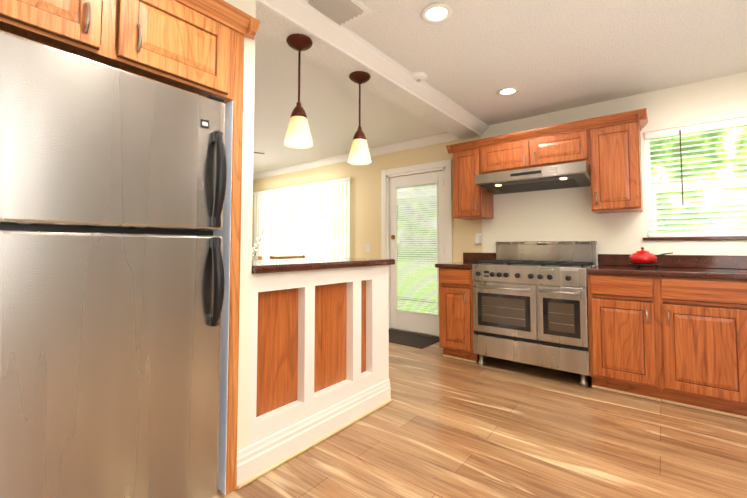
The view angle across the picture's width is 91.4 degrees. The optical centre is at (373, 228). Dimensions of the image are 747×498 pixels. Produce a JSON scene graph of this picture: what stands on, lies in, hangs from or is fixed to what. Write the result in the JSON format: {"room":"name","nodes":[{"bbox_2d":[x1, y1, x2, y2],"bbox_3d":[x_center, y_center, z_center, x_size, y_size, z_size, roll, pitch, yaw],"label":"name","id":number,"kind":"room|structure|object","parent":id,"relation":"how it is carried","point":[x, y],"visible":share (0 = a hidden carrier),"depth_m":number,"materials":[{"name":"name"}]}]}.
{"room":"kitchen","nodes":[
{"label":"kitchen","id":0,"kind":"room"},
{"bbox_2d":[223,0,388,451],"bbox_3d":[-1.376,-0.051,1.352,0.750,2.400,3.830,-2,-4,38],"label":"wall","id":1,"kind":"structure","parent":0,"point":[319,340],"depth_m":1.98,"materials":[{"name":"white paint"}]},
{"bbox_2d":[236,379,391,488],"bbox_3d":[-0.246,1.111,2.094,0.030,0.150,1.179,-2,-4,38],"label":"baseboard","id":2,"kind":"structure","parent":1,"relation":"attached to","point":[255,461],"depth_m":1.95,"materials":[{"name":"white wood"}]},
{"bbox_2d":[252,257,394,273],"bbox_3d":[-0.445,0.227,2.365,0.635,0.040,1.149,-2,-4,38],"label":"countertop","id":3,"kind":"structure","parent":1,"relation":"on","point":[276,265],"depth_m":2.12,"materials":[{"name":"stone"}]},
{"bbox_2d":[213,342,746,497],"bbox_3d":[-0.738,1.207,1.896,8.800,0.060,5.970,-2,-4,38],"label":"floor","id":4,"kind":"structure","parent":0,"point":[440,425],"depth_m":1.98,"materials":[{"name":"laminate"}]},
{"bbox_2d":[0,30,226,497],"bbox_3d":[-1.144,0.293,1.401,0.782,1.715,0.832,-2,-4,38],"label":"refrigerator","id":5,"kind":"object","parent":4,"relation":"on","point":[113,180],"visible":1,"depth_m":1.21,"materials":[{"name":"grey metal"}]},
{"bbox_2d":[0,0,259,494],"bbox_3d":[-1.147,0.078,1.478,0.706,2.155,1.077,-2,-4,38],"label":"tall cabinet","id":6,"kind":"object","parent":4,"relation":"on","point":[195,46],"visible":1,"depth_m":1.52,"materials":[{"name":"brown wood"}]},
{"bbox_2d":[252,256,261,259],"bbox_3d":[-1.316,0.749,3.291,0.430,0.990,0.440,-2,-4,38],"label":"chair","id":7,"kind":"object","parent":4,"relation":"on","point":[257,258],"visible":0.04,"depth_m":3.31,"materials":[{"name":"brown wood"}]},
{"bbox_2d":[252,223,266,256],"bbox_3d":[-2.207,0.481,6.077,0.584,1.796,0.607,-2,-4,38],"label":"topiary tree","id":8,"kind":"object","parent":4,"relation":"on","point":[258,241],"visible":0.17,"depth_m":6.11,"materials":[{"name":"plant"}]},
{"bbox_2d":[270,255,305,259],"bbox_3d":[-0.993,0.769,3.698,0.430,0.990,0.440,-2,-4,38],"label":"chair","id":9,"kind":"object","parent":4,"relation":"on","point":[287,257],"visible":0.19,"depth_m":3.58,"materials":[{"name":"brown wood"}]},
{"bbox_2d":[389,330,438,348],"bbox_3d":[0.336,1.287,4.279,0.820,0.010,0.460,-2,-4,38],"label":"doormat","id":10,"kind":"object","parent":4,"relation":"on","point":[411,340],"visible":0.73,"depth_m":4.19,"materials":[{"name":"brown"}]},
{"bbox_2d":[435,252,495,362],"bbox_3d":[0.948,0.757,3.692,0.379,1.012,0.694,-2,-4,38],"label":"base cabinet","id":11,"kind":"object","parent":4,"relation":"on","point":[456,331],"visible":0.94,"depth_m":3.45,"materials":[{"name":"brown wood"}]},
{"bbox_2d":[472,241,597,386],"bbox_3d":[1.450,0.678,3.281,0.916,1.130,0.712,-2,-4,38],"label":"range","id":12,"kind":"object","parent":4,"relation":"on","point":[530,302],"visible":0.98,"depth_m":3.06,"materials":[{"name":"silver metal"}]},
{"bbox_2d":[587,274,738,417],"bbox_3d":[2.196,0.781,2.722,0.936,0.871,0.660,-2,-4,38],"label":"base cabinet","id":13,"kind":"object","parent":4,"relation":"on","point":[671,329],"depth_m":2.49,"materials":[{"name":"brown wood"}]},
{"bbox_2d":[587,266,746,281],"bbox_3d":[2.688,0.305,2.347,2.200,0.039,0.673,-2,-4,38],"label":"countertop","id":14,"kind":"structure","parent":13,"relation":"on","point":[642,271],"depth_m":2.57,"materials":[{"name":"brown stone"}]},
{"bbox_2d":[629,247,672,267],"bbox_3d":[2.183,0.229,2.877,0.284,0.163,0.196,-2,-4,38],"label":"pan","id":15,"kind":"object","parent":14,"relation":"on","point":[642,256],"visible":1,"depth_m":2.84,"materials":[{"name":"red metal"}]},
{"bbox_2d":[731,282,746,418],"bbox_3d":[2.674,0.763,2.344,0.546,0.871,0.660,-2,-4,38],"label":"base cabinet","id":16,"kind":"object","parent":4,"relation":"on","point":[738,289],"depth_m":2.25,"materials":[{"name":"brown wood"}]},
{"bbox_2d":[252,72,746,265],"bbox_3d":[1.036,0.087,4.190,8.800,2.400,0.140,-2,-4,38],"label":"wall","id":17,"kind":"structure","parent":0,"point":[567,214],"depth_m":3.53,"materials":[{"name":"beige paint"}]},
{"bbox_2d":[253,177,351,259],"bbox_3d":[-1.209,0.339,5.887,2.380,2.060,0.175,-2,-4,38],"label":"door blinds","id":18,"kind":"object","parent":17,"relation":"attached to","point":[294,245],"visible":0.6,"depth_m":5.70,"materials":[{"name":"white"}]},
{"bbox_2d":[253,132,459,179],"bbox_3d":[-0.627,-1.009,5.430,4.140,0.090,0.070,-2,-4,38],"label":"crown molding","id":19,"kind":"structure","parent":17,"relation":"attached to","point":[420,142],"depth_m":4.86,"materials":[{"name":"white wood"}]},
{"bbox_2d":[366,244,369,251],"bbox_3d":[-0.076,0.265,4.968,0.072,0.116,0.010,-2,-4,38],"label":"switch plate","id":20,"kind":"object","parent":17,"relation":"attached to","point":[367,247],"visible":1,"depth_m":4.96,"materials":[{"name":"white plastic"}]},
{"bbox_2d":[381,159,452,337],"bbox_3d":[0.537,0.256,4.542,1.020,2.095,0.197,-2,-4,38],"label":"door","id":21,"kind":"structure","parent":17,"relation":"attached to","point":[411,321],"depth_m":4.55,"materials":[{"name":"white wood"}]},
{"bbox_2d":[450,140,493,219],"bbox_3d":[1.061,-0.492,3.886,0.310,0.772,0.345,-2,-4,38],"label":"upper cabinet","id":22,"kind":"object","parent":17,"relation":"attached to","point":[471,201],"depth_m":3.75,"materials":[{"name":"brown wood"}]},
{"bbox_2d":[475,233,481,243],"bbox_3d":[1.143,0.112,3.985,0.070,0.116,0.044,-2,-4,38],"label":"wall outlet","id":23,"kind":"object","parent":17,"relation":"attached to","point":[478,238],"visible":0.98,"depth_m":3.97,"materials":[{"name":"white plastic"}]},
{"bbox_2d":[482,132,521,173],"bbox_3d":[1.392,-0.705,3.633,0.537,0.372,0.345,-2,-4,38],"label":"upper cabinet","id":24,"kind":"object","parent":17,"relation":"attached to","point":[502,153],"depth_m":3.53,"materials":[{"name":"brown wood"}]},
{"bbox_2d":[522,119,589,168],"bbox_3d":[1.716,-0.717,3.376,0.537,0.372,0.345,-2,-4,38],"label":"upper cabinet","id":25,"kind":"object","parent":17,"relation":"attached to","point":[569,142],"depth_m":3.23,"materials":[{"name":"brown wood"}]},
{"bbox_2d":[475,161,590,194],"bbox_3d":[1.506,-0.453,3.431,0.940,0.139,0.501,-2,-4,38],"label":"range hood","id":26,"kind":"object","parent":25,"relation":"attached to","point":[566,175],"visible":0.96,"depth_m":3.30,"materials":[{"name":"silver metal"}]},
{"bbox_2d":[589,109,642,213],"bbox_3d":[2.060,-0.531,3.095,0.340,0.772,0.345,-2,-4,38],"label":"upper cabinet","id":27,"kind":"object","parent":17,"relation":"attached to","point":[607,148],"depth_m":2.96,"materials":[{"name":"brown wood"}]},
{"bbox_2d":[599,254,746,269],"bbox_3d":[2.890,0.248,2.606,2.200,0.100,0.020,-2,-4,38],"label":"backsplash","id":28,"kind":"structure","parent":17,"relation":"attached to","point":[717,262],"depth_m":2.89,"materials":[{"name":"brown stone"}]},
{"bbox_2d":[643,117,746,240],"bbox_3d":[2.699,-0.374,2.854,0.970,0.930,0.140,-2,-4,38],"label":"window","id":29,"kind":"structure","parent":17,"relation":"in","point":[652,202],"depth_m":2.93,"materials":[{"name":"white"}]},
{"bbox_2d":[253,0,746,173],"bbox_3d":[-0.738,-1.260,2.015,8.800,0.080,5.970,-2,-4,38],"label":"ceiling","id":30,"kind":"structure","parent":0,"point":[473,57],"depth_m":2.60,"materials":[{"name":"paint"}]},
{"bbox_2d":[305,0,372,26],"bbox_3d":[-0.228,-1.209,2.011,0.320,0.022,0.320,-2,-4,38],"label":"ceiling vent","id":31,"kind":"object","parent":30,"relation":"in","point":[343,13],"visible":0.54,"depth_m":2.01,"materials":[{"name":"white metal"}]},
{"bbox_2d":[255,0,488,139],"bbox_3d":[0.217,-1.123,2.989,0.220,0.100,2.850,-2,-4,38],"label":"beam","id":32,"kind":"structure","parent":30,"relation":"attached to","point":[276,27],"depth_m":2.50,"materials":[{"name":"paint"}]},
{"bbox_2d":[284,34,312,148],"bbox_3d":[-0.438,-0.801,2.145,0.166,0.624,0.166,-2,-4,38],"label":"pendant light","id":33,"kind":"object","parent":32,"relation":"hanging from","point":[298,135],"visible":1,"depth_m":2.10,"materials":[{"name":"white glass"}]},
{"bbox_2d":[348,71,370,164],"bbox_3d":[-0.098,-0.779,2.590,0.166,0.624,0.166,-2,-4,38],"label":"pendant light","id":34,"kind":"object","parent":32,"relation":"hanging from","point":[359,154],"visible":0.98,"depth_m":2.55,"materials":[{"name":"white glass"}]},
{"bbox_2d":[412,72,426,82],"bbox_3d":[0.348,-1.161,2.817,0.136,0.039,0.136,-2,-4,38],"label":"smoke detector","id":35,"kind":"object","parent":30,"relation":"attached to","point":[418,77],"visible":0.9,"depth_m":2.78,"materials":[{"name":"white plastic"}]},
{"bbox_2d":[421,3,452,23],"bbox_3d":[0.357,-1.227,2.058,0.180,0.034,0.180,-2,-4,38],"label":"recessed light","id":36,"kind":"object","parent":30,"relation":"in","point":[437,13],"visible":0.96,"depth_m":2.06,"materials":[{"name":"white"}]},
{"bbox_2d":[497,87,518,95],"bbox_3d":[1.141,-1.176,3.094,0.180,0.034,0.180,-2,-4,38],"label":"recessed light","id":37,"kind":"object","parent":30,"relation":"in","point":[508,91],"visible":0.92,"depth_m":3.10,"materials":[{"name":"white"}]},
{"label":"outside","id":38,"kind":"structure","parent":0,"visible":0},
{"bbox_2d":[398,297,437,314],"bbox_3d":[2.125,1.426,5.177,16.000,0.060,2.860,-2,-4,38],"label":"ground","id":39,"kind":"structure","parent":38,"point":[417,305],"depth_m":6.91,"materials":[{"name":"green plant"}]},
{"bbox_2d":[397,189,438,203],"bbox_3d":[1.490,0.374,6.601,4.300,2.180,0.700,-2,-4,38],"label":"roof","id":40,"kind":"structure","parent":39,"relation":"on","point":[416,200],"depth_m":6.86,"materials":[{"name":"white"}]},
{"bbox_2d":[269,125,746,300],"bbox_3d":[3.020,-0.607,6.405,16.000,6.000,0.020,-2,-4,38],"label":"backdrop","id":41,"kind":"structure","parent":38,"point":[720,133],"depth_m":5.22,"materials":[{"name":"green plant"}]}
]}

